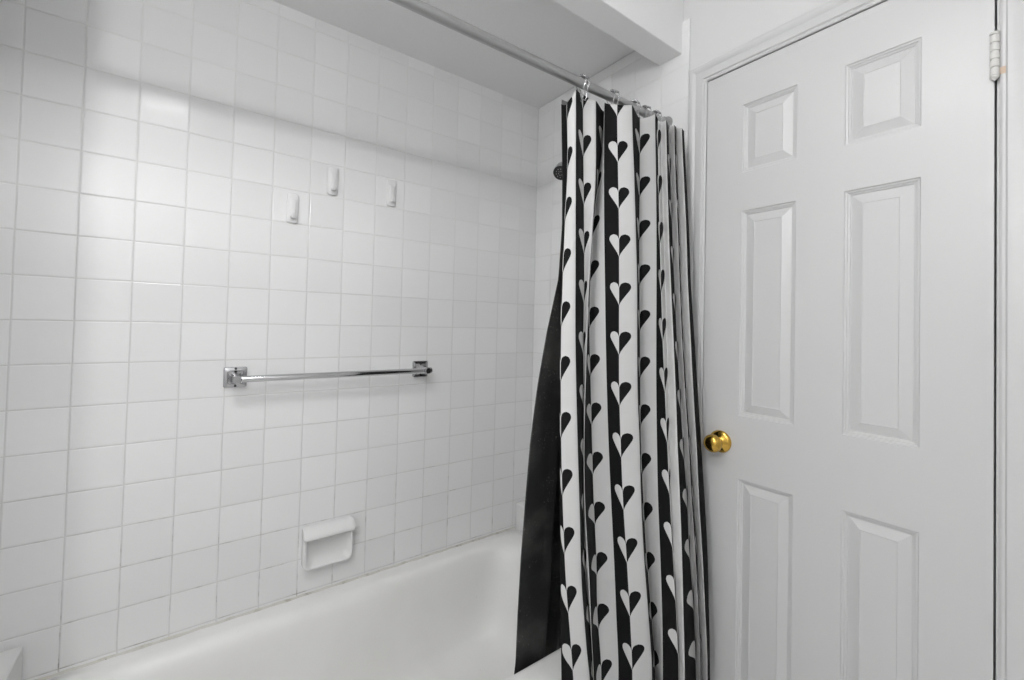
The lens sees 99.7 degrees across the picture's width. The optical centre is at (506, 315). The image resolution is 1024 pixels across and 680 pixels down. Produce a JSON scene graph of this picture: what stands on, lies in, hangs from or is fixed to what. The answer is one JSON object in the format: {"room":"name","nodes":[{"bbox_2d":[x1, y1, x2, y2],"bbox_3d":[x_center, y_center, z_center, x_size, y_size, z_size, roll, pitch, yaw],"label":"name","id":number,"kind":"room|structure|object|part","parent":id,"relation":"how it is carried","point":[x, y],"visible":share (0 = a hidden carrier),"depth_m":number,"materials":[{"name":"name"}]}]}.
{"room":"bathroom","nodes":[
{"label":"bathroom","id":0,"kind":"room"},
{"bbox_2d":[0,0,538,679],"bbox_3d":[-0.870,0.056,1.321,2.650,2.440,0.120,2,-1,-36],"label":"wall","id":1,"kind":"structure","parent":0,"point":[152,152],"depth_m":1.29,"materials":[{"name":"white tile"}]},
{"bbox_2d":[286,193,298,222],"bbox_3d":[-0.677,-0.342,1.368,0.033,0.095,0.032,2,-1,-36],"label":"hook","id":2,"kind":"object","parent":1,"relation":"attached to","point":[292,198],"visible":1,"depth_m":1.37,"materials":[{"name":"white plastic"}]},
{"bbox_2d":[223,361,431,387],"bbox_3d":[-0.548,0.194,1.432,0.654,0.060,0.077,2,-1,-36],"label":"towel bar","id":3,"kind":"object","parent":1,"relation":"attached to","point":[232,376],"visible":1,"depth_m":1.34,"materials":[{"name":"silver metal"}]},
{"bbox_3d":[-0.788,0.184,1.258,0.060,0.060,0.077,2,-1,-36],"label":"post","id":4,"kind":"part","parent":3,"relation":"part of","materials":[{"name":"silver metal"}]},
{"bbox_3d":[-0.307,0.203,1.606,0.060,0.060,0.077,2,-1,-36],"label":"post","id":5,"kind":"part","parent":3,"relation":"part of","materials":[{"name":"silver metal"}]},
{"bbox_2d":[301,515,355,570],"bbox_3d":[-0.584,0.754,1.420,0.160,0.138,0.052,2,-1,-36],"label":"soap dish","id":6,"kind":"object","parent":1,"relation":"attached to","point":[329,542],"visible":1,"depth_m":1.42,"materials":[{"name":"white ceramic"}]},
{"bbox_3d":[-0.590,0.756,1.429,0.158,0.133,0.030,2,-1,-36],"label":"dish","id":7,"kind":"part","parent":6,"relation":"part of","materials":[{"name":"white ceramic"}]},
{"bbox_2d":[327,166,337,195],"bbox_3d":[-0.578,-0.451,1.440,0.033,0.095,0.032,2,-1,-36],"label":"hook","id":8,"kind":"object","parent":1,"relation":"attached to","point":[332,172],"visible":1,"depth_m":1.44,"materials":[{"name":"white plastic"}]},
{"bbox_2d":[386,180,395,206],"bbox_3d":[-0.412,-0.443,1.559,0.033,0.095,0.032,2,-1,-36],"label":"hook","id":9,"kind":"object","parent":1,"relation":"attached to","point":[391,185],"visible":1,"depth_m":1.56,"materials":[{"name":"white plastic"}]},
{"bbox_2d":[272,0,634,108],"bbox_3d":[-0.335,-1.064,1.242,1.654,0.177,0.638,2,-1,-36],"label":"ceiling","id":10,"kind":"structure","parent":0,"point":[547,30],"depth_m":1.50,"materials":[{"name":"white paint"}]},
{"bbox_2d":[553,0,683,65],"bbox_3d":[-0.121,-1.012,0.951,1.662,0.282,0.084,2,-1,-36],"label":"soffit","id":11,"kind":"structure","parent":0,"point":[651,28],"depth_m":1.30,"materials":[{"name":"white paint"}]},
{"bbox_2d":[531,0,999,679],"bbox_3d":[0.759,0.094,1.203,0.146,2.440,1.980,2,-1,-36],"label":"wall","id":12,"kind":"structure","parent":0,"point":[664,88],"depth_m":1.44,"materials":[{"name":"white paint"}]},
{"bbox_2d":[553,162,561,179],"bbox_3d":[0.256,-0.545,1.659,0.182,0.072,0.066,2,-1,-36],"label":"showerhead","id":13,"kind":"object","parent":12,"relation":"attached to","point":[557,172],"visible":0.36,"depth_m":1.61,"materials":[{"name":"silver metal"}]},
{"bbox_2d":[701,0,1005,679],"bbox_3d":[0.758,0.294,1.051,0.096,2.015,0.610,2,-1,-36],"label":"door","id":14,"kind":"structure","parent":12,"relation":"in","point":[848,427],"depth_m":1.01,"materials":[{"name":"white paint"}]},
{"bbox_3d":[0.587,0.365,1.231,0.034,0.051,0.051,2,-1,-36],"label":"knob","id":15,"kind":"part","parent":14,"relation":"part of","materials":[{"name":"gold metal"}]},
{"bbox_2d":[687,0,1023,679],"bbox_3d":[0.763,0.269,1.062,0.018,2.085,0.704,2,-1,-36],"label":"door frame","id":16,"kind":"structure","parent":12,"relation":"attached to","point":[1011,135],"depth_m":0.82,"materials":[{"name":"white paint"}]},
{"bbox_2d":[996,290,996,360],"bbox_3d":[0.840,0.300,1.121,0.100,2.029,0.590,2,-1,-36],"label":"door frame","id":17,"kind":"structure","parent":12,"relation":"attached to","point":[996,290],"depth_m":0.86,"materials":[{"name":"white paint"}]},
{"bbox_3d":[-0.292,1.324,0.453,2.650,0.100,2.200,2,-1,-36],"label":"floor","id":18,"kind":"structure","parent":0,"visible":0},
{"bbox_2d":[0,646,22,679],"bbox_3d":[-0.993,1.025,0.712,0.097,0.474,0.720,2,-1,-36],"label":"ledge","id":19,"kind":"object","parent":18,"relation":"on","point":[11,660],"visible":1,"depth_m":0.99,"materials":[{"name":"white ceramic"}]},
{"bbox_2d":[35,526,560,679],"bbox_3d":[-0.351,1.096,1.166,1.478,0.382,0.735,2,-1,-36],"label":"bathtub","id":20,"kind":"object","parent":18,"relation":"on","point":[450,613],"visible":0.67,"depth_m":1.43,"materials":[{"name":"ceramic"}]},
{"bbox_2d":[516,501,524,532],"bbox_3d":[0.276,1.069,1.629,0.077,0.485,0.720,2,-1,-36],"label":"ledge","id":21,"kind":"object","parent":18,"relation":"on","point":[520,506],"visible":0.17,"depth_m":1.88,"materials":[{"name":"white"}]},
{"bbox_3d":[-1.312,0.029,0.483,0.750,2.440,0.720,2,-1,-36],"label":"wall","id":22,"kind":"structure","parent":0,"visible":0},
{"bbox_2d":[389,0,672,125],"bbox_3d":[-0.138,-0.652,0.948,1.654,0.064,0.043,2,-1,-36],"label":"shower rod","id":23,"kind":"object","parent":22,"relation":"attached to","point":[419,7],"visible":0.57,"depth_m":1.05,"materials":[{"name":"metal"}]},
{"bbox_2d":[514,100,567,673],"bbox_3d":[0.181,0.228,1.293,0.391,1.648,0.125,2,-1,-36],"label":"liner","id":24,"kind":"object","parent":23,"relation":"hanging from","point":[539,604],"visible":0.31,"depth_m":1.18,"materials":[{"name":"black plastic"}]},
{"bbox_2d":[575,74,589,101],"bbox_3d":[0.211,-0.631,1.200,0.021,0.072,0.037,3,-2,-44],"label":"curtain ring","id":25,"kind":"object","parent":23,"relation":"hanging from","point":[583,76],"visible":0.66,"depth_m":1.19,"materials":[{"name":"silver metal"}]},
{"bbox_2d":[606,89,619,104],"bbox_3d":[0.314,-0.629,1.275,0.021,0.072,0.037,2,-1,-30],"label":"curtain ring","id":26,"kind":"object","parent":23,"relation":"hanging from","point":[611,90],"visible":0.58,"depth_m":1.26,"materials":[{"name":"silver metal"}]},
{"bbox_2d":[560,90,709,679],"bbox_3d":[0.337,0.253,1.212,0.470,1.761,0.215,2,-1,-19],"label":"shower curtain","id":27,"kind":"object","parent":23,"relation":"hanging from","point":[634,589],"visible":1,"depth_m":1.19,"materials":[{"name":"fabric"}]},
{"bbox_2d":[631,99,640,113],"bbox_3d":[0.392,-0.627,1.332,0.037,0.072,0.021,0,-2,43],"label":"curtain ring","id":28,"kind":"object","parent":23,"relation":"hanging from","point":[635,101],"visible":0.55,"depth_m":1.32,"materials":[{"name":"silver metal"}]},
{"bbox_2d":[639,105,650,117],"bbox_3d":[0.437,-0.626,1.364,0.021,0.072,0.037,2,-1,-27],"label":"curtain ring","id":29,"kind":"object","parent":23,"relation":"hanging from","point":[644,106],"visible":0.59,"depth_m":1.35,"materials":[{"name":"silver metal"}]},
{"bbox_2d":[652,110,661,120],"bbox_3d":[0.480,-0.625,1.395,0.021,0.072,0.037,2,-2,-42],"label":"curtain ring","id":30,"kind":"object","parent":23,"relation":"hanging from","point":[654,111],"visible":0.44,"depth_m":1.39,"materials":[{"name":"silver metal"}]}
]}

